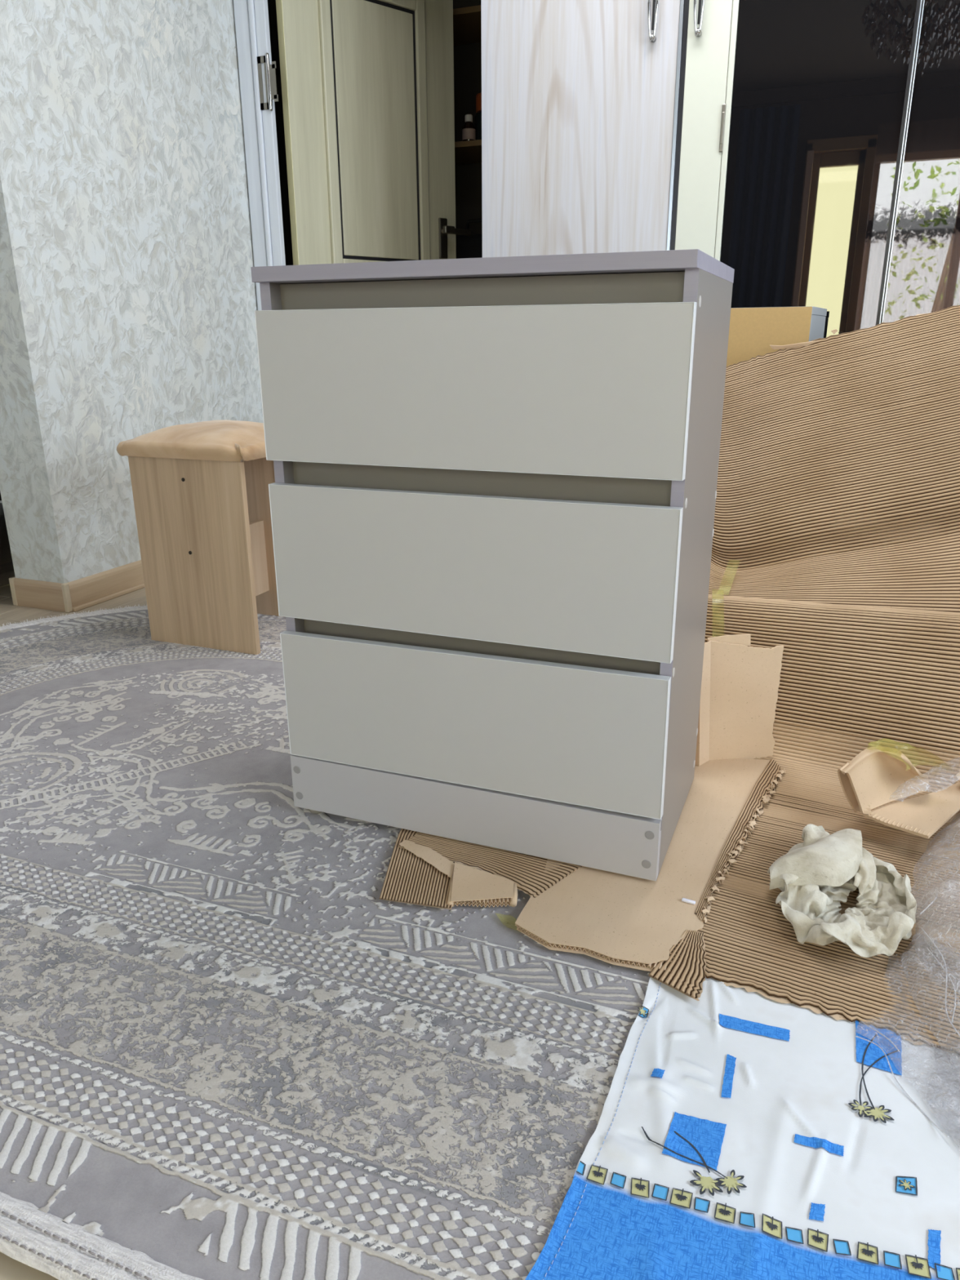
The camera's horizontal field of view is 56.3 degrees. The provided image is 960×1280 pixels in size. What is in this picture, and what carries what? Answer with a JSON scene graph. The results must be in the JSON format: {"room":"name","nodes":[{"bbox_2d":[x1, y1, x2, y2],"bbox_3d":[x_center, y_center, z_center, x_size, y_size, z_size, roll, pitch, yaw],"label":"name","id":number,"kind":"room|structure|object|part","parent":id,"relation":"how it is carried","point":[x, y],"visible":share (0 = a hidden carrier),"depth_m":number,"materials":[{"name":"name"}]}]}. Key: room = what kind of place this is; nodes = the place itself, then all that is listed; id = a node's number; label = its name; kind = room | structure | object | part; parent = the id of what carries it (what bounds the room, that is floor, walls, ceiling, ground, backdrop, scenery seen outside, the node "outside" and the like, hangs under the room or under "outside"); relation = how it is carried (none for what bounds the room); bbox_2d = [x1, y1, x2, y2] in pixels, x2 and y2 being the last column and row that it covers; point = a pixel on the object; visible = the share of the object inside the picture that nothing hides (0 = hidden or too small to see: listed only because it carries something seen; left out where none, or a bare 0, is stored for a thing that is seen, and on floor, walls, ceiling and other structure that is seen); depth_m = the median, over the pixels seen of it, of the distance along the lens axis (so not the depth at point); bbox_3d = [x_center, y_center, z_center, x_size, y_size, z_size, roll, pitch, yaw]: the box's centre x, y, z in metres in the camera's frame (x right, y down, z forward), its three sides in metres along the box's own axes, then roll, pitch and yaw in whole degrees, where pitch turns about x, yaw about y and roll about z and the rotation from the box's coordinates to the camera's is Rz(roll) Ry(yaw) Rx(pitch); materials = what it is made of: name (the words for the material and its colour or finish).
{"room":"living room","nodes":[
{"label":"living room","id":0,"kind":"room"},
{"bbox_2d":[0,500,146,1279],"bbox_3d":[-0.187,0.270,1.657,6.500,0.060,6.400,7,20,21],"label":"floor","id":1,"kind":"structure","parent":0,"point":[11,1268],"depth_m":2.66,"materials":[{"name":"laminate"}]},
{"bbox_2d":[0,604,650,1279],"bbox_3d":[-0.460,0.196,1.763,2.399,0.023,1.899,7,20,21],"label":"rug","id":2,"kind":"object","parent":1,"relation":"on","point":[224,1055],"depth_m":1.05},
{"bbox_2d":[116,419,284,654],"bbox_3d":[-0.652,-0.291,2.345,0.378,0.554,0.358,7,20,21],"label":"stool","id":3,"kind":"object","parent":2,"relation":"on","point":[200,490],"visible":0.8,"depth_m":2.21,"materials":[{"name":"brown wood"}]},
{"bbox_2d":[116,419,266,462],"bbox_3d":[-0.653,-0.517,2.268,0.378,0.076,0.358,7,20,21],"label":"seat cushion","id":4,"kind":"object","parent":3,"relation":"on","point":[221,440],"depth_m":2.14,"materials":[{"name":"fabric"}]},
{"bbox_3d":[-0.707,-0.212,2.224,0.329,0.482,0.016,7,20,21],"label":"panel","id":5,"kind":"part","parent":3,"relation":"part of","materials":[{"name":"brown wood"}]},
{"bbox_3d":[-0.597,-0.301,2.488,0.329,0.482,0.016,7,20,21],"label":"panel","id":6,"kind":"part","parent":3,"relation":"part of","materials":[{"name":"brown wood"}]},
{"bbox_2d":[378,828,517,909],"bbox_3d":[-0.038,0.329,1.329,0.192,0.012,0.223,1,19,4],"label":"scrap","id":7,"kind":"object","parent":2,"relation":"on","point":[418,874],"visible":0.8,"depth_m":1.28,"materials":[{"name":"brown cardboard"}]},
{"bbox_3d":[0.009,0.330,1.327,0.284,0.004,0.121,7,20,21],"label":"corrugated strip","id":8,"kind":"part","parent":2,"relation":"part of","materials":[{"name":"brown cardboard"}]},
{"bbox_2d":[250,248,734,880],"bbox_3d":[0.032,-0.127,1.397,0.601,0.838,0.343,7,20,21],"label":"dresser","id":9,"kind":"object","parent":2,"relation":"on","point":[493,493],"visible":1,"depth_m":1.23,"materials":[{"name":"white wood"}]},
{"bbox_3d":[-0.236,-0.160,1.508,0.016,0.806,0.320,7,20,21],"label":"panel","id":10,"kind":"part","parent":9,"relation":"part of","materials":[{"name":"white wood"}]},
{"bbox_3d":[-0.027,0.117,1.319,0.597,0.204,0.015,6,20,21],"label":"drawer","id":11,"kind":"part","parent":9,"relation":"part of","materials":[{"name":"grey laminate"}]},
{"bbox_3d":[-0.028,-0.101,1.246,0.597,0.200,0.015,7,20,21],"label":"drawer","id":12,"kind":"part","parent":9,"relation":"part of","materials":[{"name":"grey laminate"}]},
{"bbox_3d":[-0.029,-0.327,1.171,0.597,0.202,0.015,7,20,21],"label":"drawer","id":13,"kind":"part","parent":9,"relation":"part of","materials":[{"name":"white wood"}]},
{"bbox_3d":[-0.012,-0.003,1.321,0.567,0.105,0.016,7,20,21],"label":"rail","id":14,"kind":"part","parent":9,"relation":"part of","materials":[{"name":"grey laminate"}]},
{"bbox_3d":[-0.013,-0.223,1.247,0.567,0.110,0.016,7,20,21],"label":"rail","id":15,"kind":"part","parent":9,"relation":"part of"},
{"bbox_3d":[-0.014,-0.427,1.179,0.567,0.090,0.016,7,20,21],"label":"rail","id":16,"kind":"part","parent":9,"relation":"part of","materials":[{"name":"grey wood"}]},
{"bbox_3d":[0.306,-0.094,1.303,0.016,0.806,0.320,7,20,21],"label":"panel","id":17,"kind":"part","parent":9,"relation":"part of","materials":[{"name":"grey laminate"}]},
{"bbox_2d":[515,634,785,1000],"bbox_3d":[0.285,0.196,1.362,0.327,0.248,0.708,7,20,21],"label":"cardboard piece","id":18,"kind":"object","parent":2,"relation":"on","point":[618,919],"visible":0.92,"depth_m":1.32,"materials":[{"name":"brown cardboard"}]},
{"bbox_2d":[681,897,695,904],"bbox_3d":[0.286,0.358,1.228,0.019,0.004,0.006,9,21,26],"label":"clip","id":19,"kind":"object","parent":18,"relation":"on","point":[683,900],"visible":1,"depth_m":1.23,"materials":[{"name":"white plastic"}]},
{"bbox_2d":[524,977,959,1279],"bbox_3d":[0.398,0.533,0.728,0.700,0.008,0.760,7,20,21],"label":"cloth","id":20,"kind":"object","parent":2,"relation":"on","point":[740,1134],"visible":1,"depth_m":0.86,"materials":[{"name":"fabric"}]},
{"bbox_2d":[665,595,959,1054],"bbox_3d":[0.624,0.181,1.354,0.800,0.273,0.983,7,20,21],"label":"sheet","id":21,"kind":"object","parent":2,"relation":"on","point":[854,679],"visible":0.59,"depth_m":1.54,"materials":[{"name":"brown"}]},
{"bbox_2d":[708,305,959,613],"bbox_3d":[0.893,-0.434,1.893,0.952,0.699,0.516,7,20,21],"label":"sheet","id":22,"kind":"object","parent":21,"relation":"on","point":[838,474],"visible":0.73,"depth_m":1.95,"materials":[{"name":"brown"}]},
{"bbox_2d":[767,823,916,957],"bbox_3d":[0.490,0.332,1.220,0.190,0.063,0.286,7,20,21],"label":"crumpled paper","id":23,"kind":"object","parent":21,"relation":"on","point":[819,873],"visible":1,"depth_m":1.21,"materials":[{"name":"paper"}]},
{"bbox_2d":[837,746,959,838],"bbox_3d":[0.706,0.238,1.394,0.297,0.125,0.161,-3,19,-8],"label":"fragment","id":24,"kind":"object","parent":21,"relation":"on","point":[868,782],"visible":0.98,"depth_m":1.41,"materials":[{"name":"yellow cardboard"}]},
{"bbox_2d":[855,757,959,1139],"bbox_3d":[0.610,0.325,1.167,0.189,0.116,0.795,10,21,29],"label":"plastic wrap","id":25,"kind":"object","parent":21,"relation":"on","point":[931,893],"visible":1,"depth_m":1.10,"materials":[{"name":"white"}]},
{"bbox_2d":[453,4,481,164],"bbox_3d":[-0.034,-1.754,4.094,1.055,2.222,0.370,7,20,21],"label":"storage shelf","id":26,"kind":"object","parent":1,"relation":"on","point":[467,29],"visible":0.05,"depth_m":3.81,"materials":[{"name":"brown wood"}]},
{"bbox_2d":[455,218,482,258],"bbox_3d":[0.006,-1.709,4.064,0.320,0.367,0.200,7,20,21],"label":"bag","id":27,"kind":"object","parent":26,"relation":"on","point":[467,246],"visible":0.23,"depth_m":3.97,"materials":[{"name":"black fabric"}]},
{"bbox_3d":[0.005,-1.845,4.018,0.175,0.079,0.016,7,20,21],"label":"bag handle","id":28,"kind":"part","parent":27,"relation":"part of","materials":[{"name":"black"}]},
{"bbox_2d":[462,114,475,141],"bbox_3d":[-0.048,-2.174,3.815,0.057,0.108,0.057,7,20,21],"label":"medicine bottle","id":29,"kind":"object","parent":26,"relation":"on","point":[468,131],"visible":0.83,"depth_m":3.80,"materials":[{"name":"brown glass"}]},
{"bbox_2d":[475,92,481,139],"bbox_3d":[0.033,-2.233,3.853,0.110,0.195,0.110,7,20,21],"label":"storage jar","id":30,"kind":"object","parent":26,"relation":"on","point":[478,97],"visible":0.26,"depth_m":3.82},
{"bbox_3d":[0.033,-2.294,3.832,0.100,0.065,0.100,7,20,21],"label":"jar lid","id":31,"kind":"part","parent":30,"relation":"part of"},
{"bbox_2d":[480,0,959,337],"bbox_3d":[1.632,-1.291,2.453,3.272,2.372,0.644,7,20,21],"label":"wardrobe","id":32,"kind":"object","parent":1,"relation":"on","point":[809,148],"visible":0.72,"depth_m":2.49,"materials":[{"name":"white wood"}]},
{"bbox_3d":[0.279,-1.388,2.671,0.582,2.292,0.018,7,20,21],"label":"door","id":33,"kind":"part","parent":32,"relation":"part of","materials":[{"name":"white wood"}]},
{"bbox_3d":[0.474,-1.745,2.439,0.029,0.201,0.034,7,20,21],"label":"bow handle","id":34,"kind":"part","parent":32,"relation":"part of","materials":[{"name":"silver metal"}]},
{"bbox_3d":[0.589,-1.731,2.395,0.029,0.201,0.034,7,20,21],"label":"bow handle","id":35,"kind":"part","parent":32,"relation":"part of","materials":[{"name":"silver metal"}]},
{"bbox_3d":[0.625,-1.346,2.541,0.115,2.292,0.016,7,20,21],"label":"door","id":36,"kind":"part","parent":32,"relation":"part of","materials":[{"name":"white wood"}]},
{"bbox_3d":[0.898,-1.312,2.436,0.436,2.292,0.008,7,20,21],"label":"glass door","id":37,"kind":"part","parent":32,"relation":"part of","materials":[{"name":"black"}]},
{"bbox_3d":[1.399,-1.252,2.246,0.610,2.292,0.008,7,20,21],"label":"glass door","id":38,"kind":"part","parent":32,"relation":"part of","materials":[{"name":"black"}]},
{"bbox_2d":[726,306,826,366],"bbox_3d":[0.616,-0.511,2.579,0.602,0.824,0.270,9,21,26],"label":"cardboard box","id":39,"kind":"object","parent":1,"relation":"on","point":[752,331],"visible":0.12,"depth_m":2.27,"materials":[{"name":"brown cardboard"}]},
{"bbox_3d":[0.872,-0.464,2.447,0.016,0.793,0.246,9,21,26],"label":"panel","id":40,"kind":"part","parent":39,"relation":"part of","materials":[{"name":"white cardboard"}]},
{"bbox_2d":[0,0,263,583],"bbox_3d":[-1.101,-1.407,2.767,0.192,2.422,1.100,7,20,21],"label":"wall","id":41,"kind":"structure","parent":0,"point":[128,298],"depth_m":2.64,"materials":[{"name":"paper"}]},
{"bbox_2d":[8,576,65,612],"bbox_3d":[-1.300,-0.135,2.654,0.217,0.085,0.024,7,20,21],"label":"baseboard","id":42,"kind":"structure","parent":41,"relation":"attached to","point":[39,594],"depth_m":2.65,"materials":[{"name":"brown wood"}]},
{"bbox_2d":[61,560,144,613],"bbox_3d":[-1.002,-0.281,3.082,0.026,0.086,1.084,7,20,21],"label":"baseboard","id":43,"kind":"structure","parent":41,"relation":"attached to","point":[82,593],"depth_m":2.73,"materials":[{"name":"brown wood"}]},
{"bbox_2d":[267,0,482,265],"bbox_3d":[-0.166,-1.738,3.734,1.175,2.422,1.330,7,20,21],"label":"wall","id":44,"kind":"structure","parent":0,"point":[467,57],"depth_m":4.05,"materials":[{"name":"paint"}]},
{"bbox_3d":[1.330,-1.391,2.679,4.775,2.422,0.570,7,20,21],"label":"wall","id":45,"kind":"structure","parent":0,"visible":0},
{"bbox_2d":[233,0,285,310],"bbox_3d":[-0.362,-1.380,3.049,0.976,2.182,0.034,7,20,21],"label":"trim","id":46,"kind":"structure","parent":45,"relation":"attached to","point":[257,70],"depth_m":3.08,"materials":[{"name":"white wood"}]},
{"bbox_2d":[275,0,471,265],"bbox_3d":[-0.355,-1.452,3.469,0.783,2.028,0.104,-16,24,-40],"label":"door","id":47,"kind":"structure","parent":45,"relation":"in","point":[367,86],"depth_m":3.29,"materials":[{"name":"wood"}]},
{"bbox_3d":[-0.376,-1.870,3.321,0.463,0.946,0.018,-16,24,-40],"label":"panel moulding","id":48,"kind":"part","parent":47,"relation":"part of","materials":[{"name":"beige wood"}]},
{"bbox_3d":[-0.379,-1.871,3.323,0.354,0.837,0.010,-16,24,-40],"label":"panel","id":49,"kind":"part","parent":47,"relation":"part of","materials":[{"name":"beige wood"}]},
{"bbox_3d":[-0.105,-1.624,3.625,0.140,0.150,0.066,-16,24,-40],"label":"lever","id":50,"kind":"part","parent":47,"relation":"part of","materials":[{"name":"metal"}]}
]}

